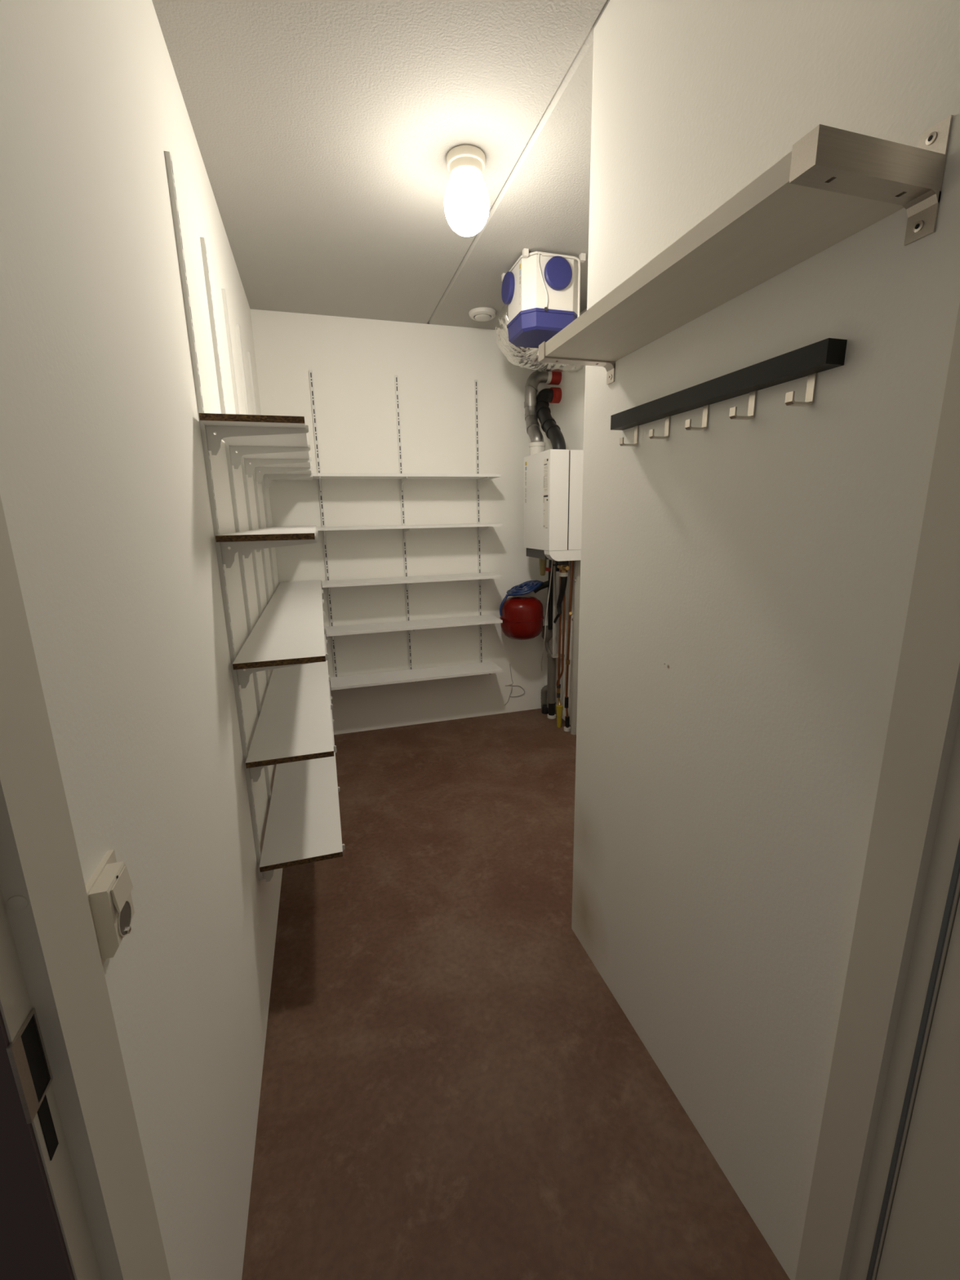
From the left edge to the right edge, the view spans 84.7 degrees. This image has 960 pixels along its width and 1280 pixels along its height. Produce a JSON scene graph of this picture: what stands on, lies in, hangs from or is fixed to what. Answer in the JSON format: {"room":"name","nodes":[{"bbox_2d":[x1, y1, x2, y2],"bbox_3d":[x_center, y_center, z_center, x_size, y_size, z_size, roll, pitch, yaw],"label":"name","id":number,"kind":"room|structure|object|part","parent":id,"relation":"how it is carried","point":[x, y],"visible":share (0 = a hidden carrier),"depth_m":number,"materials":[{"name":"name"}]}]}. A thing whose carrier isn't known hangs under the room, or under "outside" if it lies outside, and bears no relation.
{"room":"storage room","nodes":[
{"label":"storage room","id":0,"kind":"room"},
{"bbox_2d":[0,1010,75,1279],"bbox_3d":[-0.971,0.128,0.140,1.324,2.600,0.004,-5,14,-16],"label":"wall","id":1,"kind":"structure","parent":0,"point":[33,1246],"depth_m":0.40,"materials":[{"name":"grey paint"}]},
{"bbox_2d":[0,0,282,1279],"bbox_3d":[-0.904,-0.278,1.875,0.120,2.600,3.161,-5,14,-16],"label":"wall","id":2,"kind":"structure","parent":0,"point":[104,494],"depth_m":0.80,"materials":[{"name":"paint"}]},
{"bbox_2d":[84,849,134,964],"bbox_3d":[-0.404,0.294,0.585,0.028,0.089,0.081,-5,14,-16],"label":"wall socket","id":3,"kind":"object","parent":2,"relation":"attached to","point":[108,889],"visible":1,"depth_m":0.56,"materials":[{"name":"beige plastic"}]},
{"bbox_3d":[-0.415,0.295,0.582,0.006,0.089,0.081,-5,14,-16],"label":"plate","id":4,"kind":"part","parent":3,"relation":"part of","materials":[{"name":"beige plastic"}]},
{"bbox_2d":[164,151,263,879],"bbox_3d":[-0.696,-0.186,1.419,0.011,1.899,0.019,-5,14,-16],"label":"shelf rail","id":5,"kind":"object","parent":2,"relation":"attached to","point":[168,159],"visible":0.89,"depth_m":1.36,"materials":[{"name":"white metal"}]},
{"bbox_2d":[199,413,311,479],"bbox_3d":[-0.852,-0.762,2.249,0.242,0.017,2.034,-5,14,-16],"label":"shelf board","id":6,"kind":"object","parent":5,"relation":"on","point":[299,440],"visible":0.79,"depth_m":1.55,"materials":[{"name":"white laminate"}]},
{"bbox_2d":[205,424,308,455],"bbox_3d":[-0.577,-0.524,1.379,0.250,0.080,0.006,-5,14,-16],"label":"bracket","id":7,"kind":"object","parent":5,"relation":"attached to","point":[214,442],"visible":1,"depth_m":1.36,"materials":[{"name":"white metal"}]},
{"bbox_2d":[220,535,318,568],"bbox_3d":[-0.571,-0.242,1.445,0.250,0.080,0.006,-5,14,-16],"label":"bracket","id":8,"kind":"object","parent":5,"relation":"attached to","point":[228,555],"visible":0.96,"depth_m":1.42,"materials":[{"name":"white metal"}]},
{"bbox_2d":[236,653,328,688],"bbox_3d":[-0.565,0.088,1.522,0.250,0.080,0.006,-5,14,-16],"label":"bracket","id":9,"kind":"object","parent":5,"relation":"attached to","point":[243,677],"visible":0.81,"depth_m":1.50,"materials":[{"name":"white metal"}]},
{"bbox_2d":[248,745,336,782],"bbox_3d":[-0.560,0.372,1.588,0.250,0.080,0.006,-5,14,-16],"label":"bracket","id":10,"kind":"object","parent":5,"relation":"attached to","point":[255,772],"visible":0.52,"depth_m":1.56,"materials":[{"name":"white metal"}]},
{"bbox_2d":[262,844,345,882],"bbox_3d":[-0.553,0.704,1.665,0.250,0.080,0.006,-5,14,-16],"label":"bracket","id":11,"kind":"object","parent":5,"relation":"attached to","point":[267,875],"visible":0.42,"depth_m":1.64,"materials":[{"name":"white metal"}]},
{"bbox_2d":[200,236,271,807],"bbox_3d":[-0.807,-0.268,1.782,0.011,1.899,0.019,-5,14,-16],"label":"shelf rail","id":12,"kind":"object","parent":2,"relation":"attached to","point":[203,248],"visible":0.77,"depth_m":1.71,"materials":[{"name":"white metal"}]},
{"bbox_2d":[229,444,310,469],"bbox_3d":[-0.689,-0.607,1.742,0.250,0.080,0.006,-5,14,-16],"label":"bracket","id":13,"kind":"object","parent":12,"relation":"attached to","point":[236,458],"visible":1,"depth_m":1.72,"materials":[{"name":"white metal"}]},
{"bbox_2d":[241,532,318,558],"bbox_3d":[-0.683,-0.325,1.808,0.250,0.080,0.006,-5,14,-16],"label":"bracket","id":14,"kind":"object","parent":12,"relation":"attached to","point":[246,553],"visible":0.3,"depth_m":1.78,"materials":[{"name":"white metal"}]},
{"bbox_2d":[221,288,276,765],"bbox_3d":[-0.914,-0.347,2.129,0.011,1.899,0.019,-5,14,-16],"label":"shelf rail","id":15,"kind":"object","parent":2,"relation":"attached to","point":[223,291],"visible":0.52,"depth_m":2.04,"materials":[{"name":"white metal"}]},
{"bbox_2d":[244,457,311,477],"bbox_3d":[-0.795,-0.685,2.089,0.250,0.080,0.006,-5,14,-16],"label":"bracket","id":16,"kind":"object","parent":15,"relation":"attached to","point":[255,462],"visible":1,"depth_m":2.07,"materials":[{"name":"white metal"}]},
{"bbox_3d":[-0.790,-0.404,2.154,0.250,0.080,0.006,-5,14,-16],"label":"bracket","id":17,"kind":"object","parent":15,"relation":"attached to","visible":0},
{"bbox_2d":[215,525,316,542],"bbox_3d":[-0.848,-0.482,2.317,0.242,0.017,2.028,-5,14,-16],"label":"shelf board","id":18,"kind":"object","parent":17,"relation":"on","point":[295,532],"visible":0.96,"depth_m":1.39,"materials":[{"name":"white laminate"}]},
{"bbox_3d":[-0.772,0.542,2.375,0.250,0.080,0.006,-5,14,-16],"label":"bracket","id":19,"kind":"object","parent":15,"relation":"attached to","visible":0},
{"bbox_2d":[259,675,342,871],"bbox_3d":[-0.832,0.463,2.546,0.242,0.017,2.011,-5,14,-16],"label":"shelf board","id":20,"kind":"object","parent":19,"relation":"on","point":[303,826],"visible":0.75,"depth_m":1.84,"materials":[{"name":"white laminate"}]},
{"bbox_2d":[235,324,269,604],"bbox_3d":[-1.021,-0.426,2.475,0.011,1.899,0.019,-5,14,-16],"label":"shelf rail","id":21,"kind":"object","parent":2,"relation":"attached to","point":[237,325],"visible":0.5,"depth_m":2.40,"materials":[{"name":"white metal"}]},
{"bbox_2d":[254,466,312,484],"bbox_3d":[-0.902,-0.764,2.435,0.250,0.080,0.006,-5,14,-16],"label":"bracket","id":22,"kind":"object","parent":21,"relation":"attached to","point":[259,475],"visible":1,"depth_m":2.42,"materials":[{"name":"white metal"}]},
{"bbox_2d":[247,351,275,593],"bbox_3d":[-1.133,-0.508,2.839,0.011,1.899,0.019,-5,14,-16],"label":"shelf rail","id":23,"kind":"object","parent":2,"relation":"attached to","point":[248,353],"visible":0.46,"depth_m":2.77,"materials":[{"name":"white metal"}]},
{"bbox_2d":[263,472,313,488],"bbox_3d":[-1.014,-0.847,2.798,0.250,0.080,0.006,-5,14,-16],"label":"bracket","id":24,"kind":"object","parent":23,"relation":"attached to","point":[271,477],"visible":0.98,"depth_m":2.78,"materials":[{"name":"white metal"}]},
{"bbox_2d":[151,0,609,329],"bbox_3d":[-0.326,-1.496,0.994,3.300,0.150,4.680,-5,14,-16],"label":"ceiling","id":25,"kind":"structure","parent":0,"point":[325,131],"depth_m":1.64,"materials":[{"name":"paint"}]},
{"bbox_2d":[444,144,489,236],"bbox_3d":[-0.045,-1.492,1.772,0.154,0.220,0.154,-5,14,-16],"label":"ceiling lamp","id":26,"kind":"object","parent":25,"relation":"attached to","point":[466,198],"visible":1,"depth_m":1.72,"materials":[{"name":"white glass"}]},
{"bbox_2d":[468,306,496,321],"bbox_3d":[0.015,-1.894,3.078,0.162,0.034,0.162,-5,14,-16],"label":"valve","id":27,"kind":"object","parent":25,"relation":"attached to","point":[482,313],"visible":1,"depth_m":3.04,"materials":[{"name":"white plastic"}]},
{"bbox_2d":[501,248,586,348],"bbox_3d":[0.300,-1.587,2.547,0.324,0.401,0.316,-5,14,-16],"label":"ventilation unit","id":28,"kind":"object","parent":25,"relation":"attached to","point":[541,291],"visible":0.95,"depth_m":2.43,"materials":[{"name":"white plastic"}]},
{"bbox_3d":[0.134,-1.699,2.546,0.024,0.133,0.133,-5,14,-16],"label":"lid","id":29,"kind":"part","parent":28,"relation":"part of","materials":[{"name":"blue plastic"}]},
{"bbox_2d":[495,304,584,373],"bbox_3d":[0.342,-1.702,2.957,0.611,0.298,0.468,-6,14,-19],"label":"duct","id":30,"kind":"object","parent":28,"relation":"attached to","point":[522,357],"visible":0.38,"depth_m":2.89,"materials":[{"name":"silver metal"}]},
{"bbox_3d":[0.284,-1.623,2.383,0.050,0.222,0.010,-4,13,-13],"label":"cord","id":31,"kind":"part","parent":28,"relation":"part of","materials":[{"name":"white plastic"}]},
{"bbox_3d":[0.299,-1.769,2.515,0.294,0.008,0.294,-5,14,-16],"label":"frame","id":32,"kind":"part","parent":28,"relation":"part of","materials":[{"name":"white plastic"}]},
{"bbox_3d":[0.355,-1.663,2.390,0.133,0.133,0.024,-5,14,-16],"label":"lid","id":33,"kind":"part","parent":28,"relation":"part of","materials":[{"name":"blue plastic"}]},
{"bbox_3d":[0.378,-1.554,2.430,0.203,0.387,0.033,-7,14,-23],"label":"cord","id":34,"kind":"part","parent":28,"relation":"part of","materials":[{"name":"white plastic"}]},
{"bbox_2d":[250,309,552,734],"bbox_3d":[-0.341,-0.688,3.584,1.970,2.600,0.120,-5,14,-16],"label":"wall","id":35,"kind":"structure","parent":0,"point":[354,362],"depth_m":3.44,"materials":[{"name":"paint"}]},
{"bbox_2d":[309,370,337,676],"bbox_3d":[-0.980,-0.633,3.329,0.019,1.962,0.011,-5,14,-16],"label":"shelf rail","id":36,"kind":"object","parent":35,"relation":"attached to","point":[311,380],"visible":0.9,"depth_m":3.28,"materials":[{"name":"white metal"}]},
{"bbox_2d":[394,375,412,669],"bbox_3d":[-0.498,-0.674,3.469,0.019,1.962,0.011,-5,14,-16],"label":"shelf rail","id":37,"kind":"object","parent":35,"relation":"attached to","point":[396,377],"visible":0.89,"depth_m":3.42,"materials":[{"name":"white metal"}]},
{"bbox_2d":[400,476,407,490],"bbox_3d":[-0.470,-0.973,3.284,0.006,0.071,0.222,-5,14,-16],"label":"bracket","id":38,"kind":"object","parent":37,"relation":"attached to","point":[404,479],"visible":1,"depth_m":3.33,"materials":[{"name":"white metal"}]},
{"bbox_2d":[403,528,409,538],"bbox_3d":[-0.465,-0.675,3.353,0.006,0.071,0.222,-5,14,-16],"label":"bracket","id":39,"kind":"object","parent":37,"relation":"attached to","point":[406,530],"visible":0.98,"depth_m":3.39,"materials":[{"name":"white metal"}]},
{"bbox_2d":[316,523,502,530],"bbox_3d":[-0.435,-0.720,3.348,1.148,0.017,0.228,-5,14,-16],"label":"shelf board","id":40,"kind":"object","parent":37,"relation":"attached to","point":[404,526],"visible":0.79,"depth_m":3.25,"materials":[{"name":"white laminate"}]},
{"bbox_2d":[406,582,413,590],"bbox_3d":[-0.458,-0.349,3.430,0.006,0.071,0.222,-5,14,-16],"label":"bracket","id":41,"kind":"object","parent":37,"relation":"attached to","point":[407,584],"visible":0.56,"depth_m":3.50,"materials":[{"name":"white metal"}]},
{"bbox_2d":[474,379,482,662],"bbox_3d":[-0.007,-0.717,3.610,0.019,1.962,0.011,-5,14,-16],"label":"shelf rail","id":42,"kind":"object","parent":35,"relation":"attached to","point":[476,396],"visible":0.87,"depth_m":3.57,"materials":[{"name":"white metal"}]},
{"bbox_2d":[312,472,501,479],"bbox_3d":[-0.445,-1.017,3.277,1.140,0.017,0.228,-5,14,-16],"label":"shelf board","id":43,"kind":"object","parent":42,"relation":"on","point":[316,475],"visible":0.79,"depth_m":3.21,"materials":[{"name":"white laminate"}]},
{"bbox_2d":[321,572,502,587],"bbox_3d":[-0.433,-0.393,3.423,1.140,0.017,0.228,-5,14,-16],"label":"shelf board","id":44,"kind":"object","parent":42,"relation":"on","point":[372,581],"visible":1,"depth_m":3.37,"materials":[{"name":"white laminate"}]},
{"bbox_2d":[477,476,488,490],"bbox_3d":[0.020,-1.015,3.425,0.006,0.071,0.222,-5,14,-16],"label":"bracket","id":45,"kind":"object","parent":42,"relation":"attached to","point":[481,480],"visible":1,"depth_m":3.47,"materials":[{"name":"white metal"}]},
{"bbox_2d":[478,526,488,537],"bbox_3d":[0.026,-0.717,3.495,0.006,0.071,0.222,-5,14,-16],"label":"bracket","id":46,"kind":"object","parent":42,"relation":"attached to","point":[480,528],"visible":0.97,"depth_m":3.55,"materials":[{"name":"white metal"}]},
{"bbox_2d":[479,578,489,586],"bbox_3d":[0.032,-0.391,3.571,0.006,0.071,0.222,-5,14,-16],"label":"bracket","id":47,"kind":"object","parent":42,"relation":"attached to","point":[480,580],"visible":0.5,"depth_m":3.63,"materials":[{"name":"white metal"}]},
{"bbox_3d":[0.037,-0.099,3.639,0.006,0.071,0.222,-5,14,-16],"label":"bracket","id":48,"kind":"object","parent":42,"relation":"attached to","visible":0},
{"bbox_2d":[325,614,502,636],"bbox_3d":[-0.427,-0.101,3.491,1.140,0.017,0.228,-5,14,-16],"label":"shelf board","id":49,"kind":"object","parent":48,"relation":"on","point":[487,619],"visible":0.93,"depth_m":3.45,"materials":[{"name":"white laminate"}]},
{"bbox_3d":[0.044,0.238,3.718,0.006,0.071,0.222,-5,14,-16],"label":"bracket","id":50,"kind":"object","parent":42,"relation":"attached to","visible":0},
{"bbox_2d":[330,661,502,690],"bbox_3d":[-0.421,0.236,3.570,1.140,0.017,0.228,-5,14,-16],"label":"shelf board","id":51,"kind":"object","parent":50,"relation":"on","point":[485,668],"visible":0.86,"depth_m":3.54,"materials":[{"name":"white laminate"}]},
{"bbox_2d":[504,663,524,705],"bbox_3d":[0.257,0.329,3.932,0.165,0.320,0.006,-5,14,-15],"label":"loose wire","id":52,"kind":"object","parent":35,"relation":"attached to","point":[509,664],"visible":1,"depth_m":3.94,"materials":[{"name":"beige"}]},
{"bbox_2d":[499,595,543,639],"bbox_3d":[0.288,-0.154,3.663,0.304,0.309,0.321,-5,14,-16],"label":"tank","id":53,"kind":"object","parent":35,"relation":"attached to","point":[522,617],"visible":0.98,"depth_m":3.54,"materials":[{"name":"red metal"}]},
{"bbox_2d":[499,580,542,616],"bbox_3d":[0.299,-0.291,3.617,0.248,0.222,0.289,5,14,23],"label":"hose","id":54,"kind":"object","parent":53,"relation":"on","point":[529,586],"visible":1,"depth_m":3.56,"materials":[{"name":"blue plastic"}]},
{"bbox_2d":[241,708,790,1279],"bbox_3d":[-0.276,1.157,1.613,3.300,0.100,4.680,-5,14,-16],"label":"floor","id":55,"kind":"structure","parent":0,"point":[453,1087],"depth_m":1.42,"materials":[{"name":"brown paint"}]},
{"bbox_2d":[533,560,555,719],"bbox_3d":[0.453,-0.010,3.749,0.169,1.176,0.141,-5,14,-16],"label":"drain","id":56,"kind":"object","parent":55,"relation":"on","point":[551,678],"visible":0.77,"depth_m":3.76,"materials":[{"name":"black plastic"}]},
{"bbox_2d":[541,684,548,714],"bbox_3d":[0.503,0.442,3.961,0.085,0.200,0.123,-1,13,1],"label":"pipe","id":57,"kind":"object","parent":55,"relation":"on","point":[544,691],"depth_m":3.96,"materials":[{"name":"grey plastic"}]},
{"bbox_2d":[555,697,563,727],"bbox_3d":[0.548,0.507,3.672,0.048,0.200,0.074,-5,14,-16],"label":"gas sleeve","id":58,"kind":"object","parent":55,"relation":"on","point":[559,708],"visible":1,"depth_m":3.65,"materials":[{"name":"yellow plastic"}]},
{"bbox_2d":[564,560,573,731],"bbox_3d":[0.589,0.050,3.488,0.049,1.173,0.052,4,14,22],"label":"copper pipe","id":59,"kind":"object","parent":55,"relation":"on","point":[566,728],"visible":0.97,"depth_m":3.51,"materials":[{"name":"gold metal"}]},
{"bbox_2d":[568,560,580,734],"bbox_3d":[0.614,0.062,3.434,0.082,1.173,0.061,5,14,24],"label":"pale riser","id":60,"kind":"object","parent":55,"relation":"on","point":[577,562],"visible":0.82,"depth_m":3.41,"materials":[{"name":"grey plastic"}]},
{"bbox_2d":[549,307,586,724],"bbox_3d":[0.861,-0.531,2.814,0.120,2.600,2.078,-5,14,-16],"label":"wall","id":61,"kind":"structure","parent":0,"point":[568,414],"depth_m":3.42,"materials":[{"name":"paint"}]},
{"bbox_2d":[524,441,583,560],"bbox_3d":[0.482,-0.868,3.281,0.292,0.712,0.412,-5,14,-16],"label":"boiler","id":62,"kind":"object","parent":61,"relation":"attached to","point":[553,477],"visible":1,"depth_m":3.12,"materials":[{"name":"white metal"}]},
{"bbox_2d":[528,441,545,455],"bbox_3d":[0.360,-1.196,3.309,0.100,0.080,0.100,-5,14,-16],"label":"socket","id":63,"kind":"object","parent":62,"relation":"attached to","point":[535,447],"depth_m":3.27,"materials":[{"name":"white plastic"}]},
{"bbox_3d":[0.376,-0.552,3.352,0.052,0.054,0.312,-5,14,-16],"label":"control panel","id":64,"kind":"part","parent":62,"relation":"part of","materials":[{"name":"grey plastic"}]},
{"bbox_2d":[524,370,561,442],"bbox_3d":[0.416,-1.491,3.362,0.270,0.490,0.279,-5,14,-16],"label":"flue pipe","id":65,"kind":"object","parent":62,"relation":"attached to","point":[533,429],"visible":0.91,"depth_m":3.37,"materials":[{"name":"metal"}]},
{"bbox_2d":[538,558,551,575],"bbox_3d":[0.425,-0.482,3.458,0.078,0.119,0.051,1,13,9],"label":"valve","id":66,"kind":"object","parent":62,"relation":"hanging from","point":[542,562],"visible":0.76,"depth_m":3.44,"materials":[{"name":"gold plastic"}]},
{"bbox_2d":[543,458,548,502],"bbox_3d":[0.385,-0.928,3.076,0.001,0.242,0.063,-5,14,-16],"label":"print","id":67,"kind":"object","parent":62,"relation":"attached to","point":[545,460],"depth_m":3.07,"materials":[{"name":"grey paper"}]},
{"bbox_2d":[541,560,552,671],"bbox_3d":[0.457,-0.149,3.693,0.028,0.874,0.378,-2,13,-2],"label":"cable","id":68,"kind":"object","parent":62,"relation":"hanging from","point":[552,560],"visible":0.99,"depth_m":3.58,"materials":[{"name":"white plastic"}]},
{"bbox_2d":[536,386,565,449],"bbox_3d":[0.467,-1.387,3.309,0.186,0.449,0.468,-3,13,-9],"label":"flue pipe","id":69,"kind":"object","parent":62,"relation":"attached to","point":[552,430],"visible":0.93,"depth_m":3.30,"materials":[{"name":"black plastic"}]},
{"bbox_2d":[551,560,564,657],"bbox_3d":[0.543,-0.224,3.629,0.088,0.703,0.036,-5,14,-16],"label":"grey riser","id":70,"kind":"object","parent":62,"relation":"attached to","point":[553,655],"visible":0.78,"depth_m":3.62,"materials":[{"name":"grey plastic"}]},
{"bbox_2d":[556,568,561,697],"bbox_3d":[0.544,-0.071,3.592,0.028,0.984,0.048,0,13,3],"label":"copper pipe","id":71,"kind":"object","parent":62,"relation":"attached to","point":[558,687],"visible":0.76,"depth_m":3.63,"materials":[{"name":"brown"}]},
{"bbox_2d":[551,560,568,626],"bbox_3d":[0.524,-0.303,3.506,0.065,0.492,0.296,-4,13,-13],"label":"pipe","id":72,"kind":"object","parent":62,"relation":"attached to","point":[563,566],"visible":0.91,"depth_m":3.40,"materials":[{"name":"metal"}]},
{"bbox_2d":[556,591,565,685],"bbox_3d":[0.549,-0.110,3.549,0.027,0.889,0.074,-8,15,-26],"label":"copper pipe","id":73,"kind":"object","parent":62,"relation":"attached to","point":[564,597],"visible":0.81,"depth_m":3.55,"materials":[{"name":"metal"}]},
{"bbox_3d":[0.489,-0.551,3.355,0.289,0.062,0.410,-5,14,-16],"label":"trim","id":74,"kind":"part","parent":62,"relation":"part of","materials":[{"name":"white"}]},
{"bbox_3d":[0.543,-0.865,3.300,0.164,0.568,0.410,-5,14,-16],"label":"casing","id":75,"kind":"part","parent":62,"relation":"part of","materials":[{"name":"white metal"}]},
{"bbox_2d":[571,0,959,1279],"bbox_3d":[0.899,-0.173,1.278,0.957,2.600,0.964,-5,14,-16],"label":"wall partition","id":76,"kind":"structure","parent":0,"point":[746,584],"depth_m":0.98,"materials":[{"name":"paint"}]},
{"bbox_2d":[538,341,615,384],"bbox_3d":[0.242,-0.708,1.310,0.194,0.118,0.034,-5,14,-16],"label":"bracket","id":77,"kind":"object","parent":76,"relation":"attached to","point":[609,366],"visible":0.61,"depth_m":1.31,"materials":[{"name":"metal"}]},
{"bbox_2d":[610,337,847,446],"bbox_3d":[0.422,-0.454,1.037,0.043,0.079,0.594,-5,14,-16],"label":"coat rack","id":78,"kind":"object","parent":76,"relation":"attached to","point":[810,360],"visible":1,"depth_m":0.92,"materials":[{"name":"black paint"}]},
{"bbox_2d":[789,115,953,245],"bbox_3d":[0.455,-0.550,0.618,0.194,0.118,0.034,-5,14,-16],"label":"bracket","id":79,"kind":"object","parent":76,"relation":"attached to","point":[856,164],"visible":1,"depth_m":0.61,"materials":[{"name":"metal"}]},
{"bbox_2d":[545,151,903,361],"bbox_3d":[0.350,-0.631,0.964,0.190,0.030,0.767,-5,14,-16],"label":"shelf board","id":80,"kind":"object","parent":79,"relation":"on","point":[773,224],"visible":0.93,"depth_m":0.81,"materials":[{"name":"white wood"}]},
{"bbox_3d":[-1.047,0.121,0.176,1.200,2.600,0.100,-5,14,-16],"label":"wall","id":81,"kind":"structure","parent":0,"visible":0},
{"bbox_2d":[0,495,170,1279],"bbox_3d":[-0.400,0.256,0.401,0.140,2.210,0.110,-5,14,-16],"label":"trim","id":82,"kind":"structure","parent":81,"relation":"attached to","point":[64,1051],"depth_m":0.42,"materials":[{"name":"paint"}]},
{"bbox_3d":[-0.335,0.317,0.393,0.003,0.069,0.032,-5,14,-16],"label":"strike plate","id":83,"kind":"part","parent":82,"relation":"part of","materials":[{"name":"metal"}]},
{"bbox_3d":[-0.784,-0.073,2.232,0.250,0.080,0.006,-5,14,-16],"label":"bracket","id":84,"kind":"object","parent":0,"visible":0},
{"bbox_2d":[232,579,325,670],"bbox_3d":[-0.843,-0.151,2.398,0.242,0.017,2.019,-5,14,-16],"label":"shelf board","id":85,"kind":"object","parent":84,"relation":"on","point":[290,629],"visible":1,"depth_m":1.82,"materials":[{"name":"white laminate"}]},
{"bbox_3d":[-0.778,0.210,2.298,0.250,0.080,0.006,-5,14,-16],"label":"bracket","id":86,"kind":"object","parent":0,"visible":0},
{"bbox_2d":[245,624,333,768],"bbox_3d":[-0.837,0.132,2.466,0.242,0.017,2.017,-5,14,-16],"label":"shelf board","id":87,"kind":"object","parent":86,"relation":"on","point":[295,724],"visible":0.89,"depth_m":1.81,"materials":[{"name":"white laminate"}]},
{"bbox_3d":[1.132,-0.067,0.802,0.850,2.600,0.103,-5,14,-16],"label":"wall","id":88,"kind":"structure","parent":0,"visible":0},
{"bbox_2d":[795,302,959,1279],"bbox_3d":[0.652,0.165,0.707,0.160,2.210,0.103,-5,14,-16],"label":"trim","id":89,"kind":"structure","parent":88,"relation":"attached to","point":[909,895],"depth_m":0.73,"materials":[{"name":"paint"}]},
{"bbox_2d":[875,897,959,1279],"bbox_3d":[0.763,0.315,0.234,0.040,2.112,0.904,-5,14,-16],"label":"door","id":90,"kind":"structure","parent":88,"relation":"in","point":[922,1242],"depth_m":0.73,"materials":[{"name":"paint"}]}
]}

